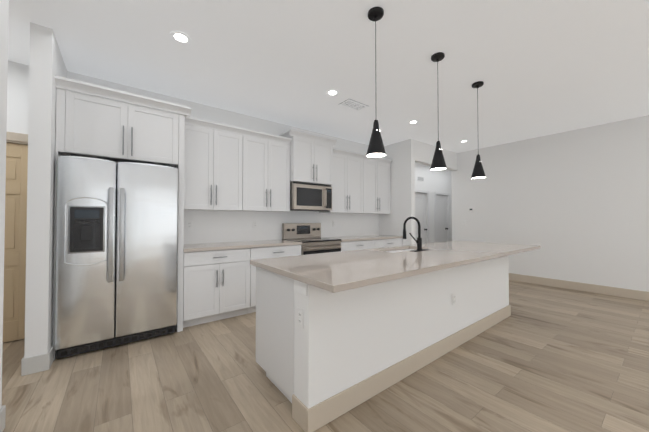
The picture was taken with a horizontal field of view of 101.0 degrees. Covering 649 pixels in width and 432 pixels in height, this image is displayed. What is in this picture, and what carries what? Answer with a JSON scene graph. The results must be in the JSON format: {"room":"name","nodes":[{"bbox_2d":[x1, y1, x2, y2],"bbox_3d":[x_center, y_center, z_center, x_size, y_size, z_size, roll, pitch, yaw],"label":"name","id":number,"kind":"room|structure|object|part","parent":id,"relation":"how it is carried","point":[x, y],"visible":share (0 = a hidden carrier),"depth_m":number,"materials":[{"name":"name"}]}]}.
{"room":"kitchen","nodes":[
{"label":"kitchen","id":0,"kind":"room"},
{"bbox_2d":[0,0,8,408],"bbox_3d":[-0.154,-0.200,-0.812,0.152,2.850,5.960,1,-1,-37],"label":"wall","id":1,"kind":"structure","parent":0,"point":[4,13],"depth_m":1.56,"materials":[{"name":"white paint"}]},
{"bbox_2d":[0,406,4,431],"bbox_3d":[-0.088,1.158,-0.782,0.014,0.135,5.960,1,-1,-37],"label":"baseboard","id":2,"kind":"structure","parent":1,"relation":"attached to","point":[2,418],"depth_m":1.55,"materials":[{"name":"grey wood"}]},
{"bbox_2d":[7,60,28,141],"bbox_3d":[-3.382,-1.167,2.645,0.800,0.810,0.150,1,-1,-37],"label":"wall","id":3,"kind":"structure","parent":0,"point":[17,96],"depth_m":2.74,"materials":[{"name":"white paint"}]},
{"bbox_2d":[3,143,27,342],"bbox_3d":[-3.336,0.260,2.564,0.764,2.010,0.118,1,-1,-37],"label":"door","id":4,"kind":"structure","parent":3,"relation":"in","point":[15,244],"depth_m":2.73,"materials":[{"name":"beige paint"}]},
{"bbox_2d":[6,132,27,144],"bbox_3d":[-3.377,0.215,2.617,0.970,2.125,0.166,1,-1,-37],"label":"door frame","id":5,"kind":"structure","parent":3,"relation":"attached to","point":[13,137],"depth_m":2.72,"materials":[{"name":"beige wood"}]},
{"bbox_2d":[24,22,66,357],"bbox_3d":[-2.666,-0.148,2.611,0.130,2.850,1.050,1,-1,-37],"label":"wall","id":6,"kind":"structure","parent":0,"point":[46,63],"depth_m":2.20,"materials":[{"name":"white paint"}]},
{"bbox_2d":[21,353,49,375],"bbox_3d":[-2.342,1.203,2.168,0.158,0.135,0.014,1,-1,-37],"label":"baseboard","id":7,"kind":"structure","parent":6,"relation":"attached to","point":[35,364],"depth_m":2.16,"materials":[{"name":"grey wood"}]},
{"bbox_2d":[48,345,53,366],"bbox_3d":[-2.341,1.205,2.285,0.014,0.135,0.170,1,-1,-37],"label":"baseboard","id":8,"kind":"structure","parent":6,"relation":"attached to","point":[51,351],"depth_m":2.28,"materials":[{"name":"grey wood"}]},
{"bbox_2d":[67,71,378,243],"bbox_3d":[-0.832,-0.119,4.458,5.028,2.850,0.150,1,-1,-37],"label":"wall","id":9,"kind":"structure","parent":0,"point":[219,226],"depth_m":4.10,"materials":[{"name":"white paint"}]},
{"bbox_2d":[56,87,179,166],"bbox_3d":[-2.193,-0.854,2.935,0.959,0.568,0.622,1,-1,-37],"label":"upper cabinet","id":10,"kind":"object","parent":9,"relation":"attached to","point":[87,125],"depth_m":2.64,"materials":[{"name":"white paint"}]},
{"bbox_2d":[186,221,191,228],"bbox_3d":[-1.820,0.122,3.596,0.070,0.115,0.010,1,-1,-37],"label":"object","id":11,"kind":"structure","parent":9,"relation":"attached to","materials":[{"name":"white plastic"}]},
{"bbox_2d":[177,115,247,210],"bbox_3d":[-1.523,-0.646,3.632,0.840,1.138,0.327,1,-1,-37],"label":"upper cabinet","id":12,"kind":"object","parent":9,"relation":"attached to","point":[222,167],"depth_m":3.47,"materials":[{"name":"white paint"}]},
{"bbox_2d":[248,131,291,210],"bbox_3d":[-0.961,-0.640,4.063,0.819,1.138,0.327,1,-1,-37],"label":"upper cabinet","id":13,"kind":"object","parent":9,"relation":"attached to","point":[269,156],"depth_m":3.96,"materials":[{"name":"white paint"}]},
{"bbox_2d":[284,129,335,186],"bbox_3d":[-0.293,-0.928,4.523,0.787,0.787,0.417,1,-1,-37],"label":"upper cabinet","id":14,"kind":"object","parent":9,"relation":"attached to","point":[313,156],"depth_m":4.33,"materials":[{"name":"white paint"}]},
{"bbox_2d":[290,182,331,210],"bbox_3d":[-0.282,-0.311,4.498,0.766,0.436,0.455,1,-1,-37],"label":"microwave","id":15,"kind":"object","parent":14,"relation":"attached to","point":[309,197],"visible":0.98,"depth_m":4.32,"materials":[{"name":"silver metal"}]},
{"bbox_2d":[186,176,484,241],"bbox_3d":[0.570,-0.037,4.591,7.692,2.290,1.851,1,-1,-41],"label":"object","id":16,"kind":"object","parent":9,"relation":"attached to","point":[189,223],"visible":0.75,"depth_m":6.02,"materials":[{"name":"white plastic"}]},
{"bbox_2d":[319,148,367,213],"bbox_3d":[0.346,-0.624,5.066,0.890,1.138,0.327,1,-1,-37],"label":"upper cabinet","id":17,"kind":"object","parent":9,"relation":"attached to","point":[350,193],"depth_m":4.97,"materials":[{"name":"white paint"}]},
{"bbox_2d":[368,157,391,213],"bbox_3d":[0.951,-0.617,5.530,0.880,1.138,0.327,1,-1,-37],"label":"upper cabinet","id":18,"kind":"object","parent":9,"relation":"attached to","point":[378,169],"depth_m":5.44,"materials":[{"name":"white paint"}]},
{"bbox_2d":[1,280,648,431],"bbox_3d":[2.372,1.305,2.451,11.800,0.060,8.400,1,-1,-37],"label":"floor","id":19,"kind":"structure","parent":0,"point":[543,358],"depth_m":2.02,"materials":[{"name":"brown wood"}]},
{"bbox_2d":[55,153,177,358],"bbox_3d":[-2.147,0.367,2.849,0.940,1.828,0.732,1,-1,-37],"label":"fridge","id":20,"kind":"object","parent":19,"relation":"on","point":[116,249],"visible":1,"depth_m":2.55,"materials":[{"name":"grey metal"}]},
{"bbox_3d":[-2.195,0.315,2.474,0.408,1.711,0.071,1,-1,-37],"label":"door","id":21,"kind":"part","parent":20,"relation":"part of","materials":[{"name":"silver metal"}]},
{"bbox_3d":[-1.819,0.319,2.763,0.524,1.711,0.071,1,-1,-37],"label":"door","id":22,"kind":"part","parent":20,"relation":"part of","materials":[{"name":"silver metal"}]},
{"bbox_2d":[183,247,254,327],"bbox_3d":[-1.434,0.853,3.494,0.840,0.876,0.617,1,-1,-37],"label":"base cabinet","id":23,"kind":"object","parent":19,"relation":"on","point":[219,281],"depth_m":3.22,"materials":[{"name":"white paint"}]},
{"bbox_2d":[183,240,298,250],"bbox_3d":[-1.142,0.398,3.712,1.566,0.038,0.640,1,-1,-37],"label":"countertop","id":24,"kind":"structure","parent":23,"relation":"on","point":[263,243],"depth_m":3.53,"materials":[{"name":"beige stone"}]},
{"bbox_2d":[255,243,301,311],"bbox_3d":[-0.863,0.860,3.933,0.844,0.876,0.617,1,-1,-37],"label":"base cabinet","id":25,"kind":"object","parent":19,"relation":"on","point":[260,252],"depth_m":3.67,"materials":[{"name":"white paint"}]},
{"bbox_2d":[282,223,341,254],"bbox_3d":[-0.192,0.712,4.390,0.766,1.185,0.677,1,-1,-37],"label":"range oven","id":26,"kind":"object","parent":19,"relation":"on","point":[308,235],"visible":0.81,"depth_m":4.40,"materials":[{"name":"silver metal"}]},
{"bbox_2d":[340,239,378,250],"bbox_3d":[0.437,0.875,4.929,0.884,0.876,0.617,1,-1,-37],"label":"base cabinet","id":27,"kind":"object","parent":19,"relation":"on","point":[363,243],"depth_m":4.71,"materials":[{"name":"white paint"}]},
{"bbox_2d":[327,235,402,242],"bbox_3d":[0.747,0.420,5.161,1.652,0.038,0.640,1,-1,-37],"label":"countertop","id":28,"kind":"structure","parent":27,"relation":"on","point":[344,239],"depth_m":4.95,"materials":[{"name":"beige stone"}]},
{"bbox_2d":[253,257,510,431],"bbox_3d":[0.920,0.842,2.815,3.162,0.878,0.786,1,-1,-37],"label":"kitchen island","id":29,"kind":"object","parent":19,"relation":"on","point":[339,333],"depth_m":1.92,"materials":[{"name":"white paint"}]},
{"bbox_2d":[297,307,303,328],"bbox_3d":[-0.149,0.622,1.631,0.010,0.115,0.070,1,-1,-37],"label":"outlet","id":30,"kind":"object","parent":29,"relation":"attached to","point":[300,310],"depth_m":1.63,"materials":[{"name":"white plastic"}]},
{"bbox_2d":[250,241,540,292],"bbox_3d":[1.066,0.384,2.774,3.395,0.037,1.076,1,-1,-37],"label":"island countertop","id":31,"kind":"structure","parent":29,"relation":"on","point":[352,269],"depth_m":2.03,"materials":[{"name":"beige stone"}]},
{"bbox_2d":[386,249,401,252],"bbox_3d":[0.867,0.501,2.995,0.727,0.216,0.323,1,-1,-37],"label":"sink","id":32,"kind":"object","parent":31,"relation":"in","point":[387,250],"depth_m":3.08,"materials":[{"name":"silver metal"}]},
{"bbox_2d":[403,217,421,252],"bbox_3d":[0.949,0.186,2.893,0.257,0.361,0.236,1,-1,-37],"label":"faucet","id":33,"kind":"object","parent":31,"relation":"on","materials":[{"name":"black metal"}]},
{"bbox_2d":[452,293,455,305],"bbox_3d":[1.259,0.807,2.595,0.070,0.115,0.010,1,-1,-37],"label":"outlet","id":34,"kind":"object","parent":29,"relation":"attached to","point":[453,294],"depth_m":2.59,"materials":[{"name":"white plastic"}]},
{"bbox_2d":[379,239,401,247],"bbox_3d":[1.041,0.882,5.393,0.884,0.876,0.617,1,-1,-37],"label":"base cabinet","id":35,"kind":"object","parent":19,"relation":"on","point":[382,242],"depth_m":5.18,"materials":[{"name":"white paint"}]},
{"bbox_2d":[8,0,648,165],"bbox_3d":[2.372,-1.615,2.496,11.800,0.080,8.400,1,-1,-37],"label":"ceiling","id":36,"kind":"structure","parent":0,"point":[539,68],"depth_m":2.67,"materials":[{"name":"white paint"}]},
{"bbox_2d":[170,31,191,44],"bbox_3d":[-1.270,-1.573,2.362,0.169,0.005,0.169,0,-1,8],"label":"recessed light","id":37,"kind":"object","parent":36,"relation":"in","point":[180,37],"depth_m":2.36,"materials":[{"name":"white"}]},
{"bbox_2d":[326,89,338,95],"bbox_3d":[0.103,-1.558,3.382,0.169,0.005,0.169,0,-1,8],"label":"recessed light","id":38,"kind":"object","parent":36,"relation":"in","point":[332,92],"depth_m":3.37,"materials":[{"name":"white"}]},
{"bbox_2d":[338,99,368,110],"bbox_3d":[0.411,-1.550,3.752,0.380,0.010,0.220,1,-1,-37],"label":"vent register","id":39,"kind":"object","parent":36,"relation":"in","point":[351,104],"depth_m":3.74,"materials":[{"name":"white metal"}]},
{"bbox_2d":[366,7,385,157],"bbox_3d":[0.398,-1.023,2.069,0.154,1.113,0.154,1,-1,-37],"label":"pendant lamp","id":40,"kind":"object","parent":36,"relation":"hanging from","point":[376,148],"visible":1,"depth_m":2.04,"materials":[{"name":"black metal"}]},
{"bbox_2d":[408,120,418,123],"bbox_3d":[1.463,-1.542,4.394,0.169,0.005,0.169,0,-1,8],"label":"recessed light","id":41,"kind":"object","parent":36,"relation":"in","point":[413,121],"depth_m":4.40,"materials":[{"name":"white"}]},
{"bbox_2d":[430,52,446,170],"bbox_3d":[1.112,-1.014,2.617,0.154,1.113,0.154,1,-1,-37],"label":"pendant lamp","id":42,"kind":"object","parent":36,"relation":"hanging from","point":[438,162],"visible":1,"depth_m":2.58,"materials":[{"name":"black metal"}]},
{"bbox_2d":[471,81,485,178],"bbox_3d":[1.810,-1.006,3.152,0.154,1.113,0.154,1,-1,-37],"label":"pendant lamp","id":43,"kind":"object","parent":36,"relation":"hanging from","point":[478,172],"visible":1,"depth_m":3.12,"materials":[{"name":"black metal"}]},
{"bbox_2d":[379,139,414,245],"bbox_3d":[1.284,-0.097,5.936,0.130,2.850,1.580,1,-1,-37],"label":"wall","id":44,"kind":"structure","parent":0,"point":[401,155],"depth_m":5.46,"materials":[{"name":"white paint"}]},
{"bbox_2d":[415,163,451,242],"bbox_3d":[3.467,-0.060,8.323,2.640,2.850,0.150,1,-1,-37],"label":"wall","id":45,"kind":"structure","parent":0,"point":[431,185],"depth_m":8.09,"materials":[{"name":"white paint"}]},
{"bbox_2d":[417,176,423,181],"bbox_3d":[2.770,-1.070,7.703,0.320,0.130,0.008,1,-1,-37],"label":"vent","id":46,"kind":"object","parent":45,"relation":"attached to","point":[419,178],"depth_m":7.69,"materials":[{"name":"white"}]},
{"bbox_2d":[415,193,426,243],"bbox_3d":[2.737,0.338,7.695,0.720,2.010,0.118,1,-1,-37],"label":"hall door","id":47,"kind":"structure","parent":45,"relation":"in","point":[420,207],"depth_m":7.80,"materials":[{"name":"white wood"}]},
{"bbox_2d":[415,189,428,242],"bbox_3d":[2.718,0.303,7.733,0.870,2.105,0.166,1,-1,-37],"label":"door frame","id":48,"kind":"structure","parent":45,"relation":"attached to","point":[427,210],"depth_m":7.91,"materials":[{"name":"white wood"}]},
{"bbox_2d":[434,192,449,241],"bbox_3d":[3.663,0.314,8.457,0.890,2.105,0.166,1,-1,-37],"label":"door frame","id":49,"kind":"structure","parent":45,"relation":"attached to","point":[447,195],"depth_m":8.64,"materials":[{"name":"white wood"}]},
{"bbox_2d":[436,195,447,241],"bbox_3d":[3.681,0.349,8.419,0.740,2.010,0.118,1,-1,-37],"label":"hall door","id":50,"kind":"structure","parent":45,"relation":"in","point":[441,220],"depth_m":8.48,"materials":[{"name":"white wood"}]},
{"bbox_2d":[415,140,457,170],"bbox_3d":[2.461,-1.317,5.957,1.740,0.410,0.150,1,-1,-37],"label":"wall","id":51,"kind":"structure","parent":0,"point":[424,153],"depth_m":5.71,"materials":[{"name":"white paint"}]},
{"bbox_2d":[451,115,648,291],"bbox_3d":[5.241,-0.129,3.867,0.150,2.850,6.820,1,-1,-37],"label":"wall","id":52,"kind":"structure","parent":0,"point":[574,204],"depth_m":4.83,"materials":[{"name":"white paint"}]},
{"bbox_2d":[509,273,648,300],"bbox_3d":[5.175,1.226,3.796,0.016,0.140,6.820,1,-1,-37],"label":"baseboard","id":53,"kind":"structure","parent":52,"relation":"attached to","point":[621,292],"depth_m":4.64,"materials":[{"name":"beige wood"}]}
]}

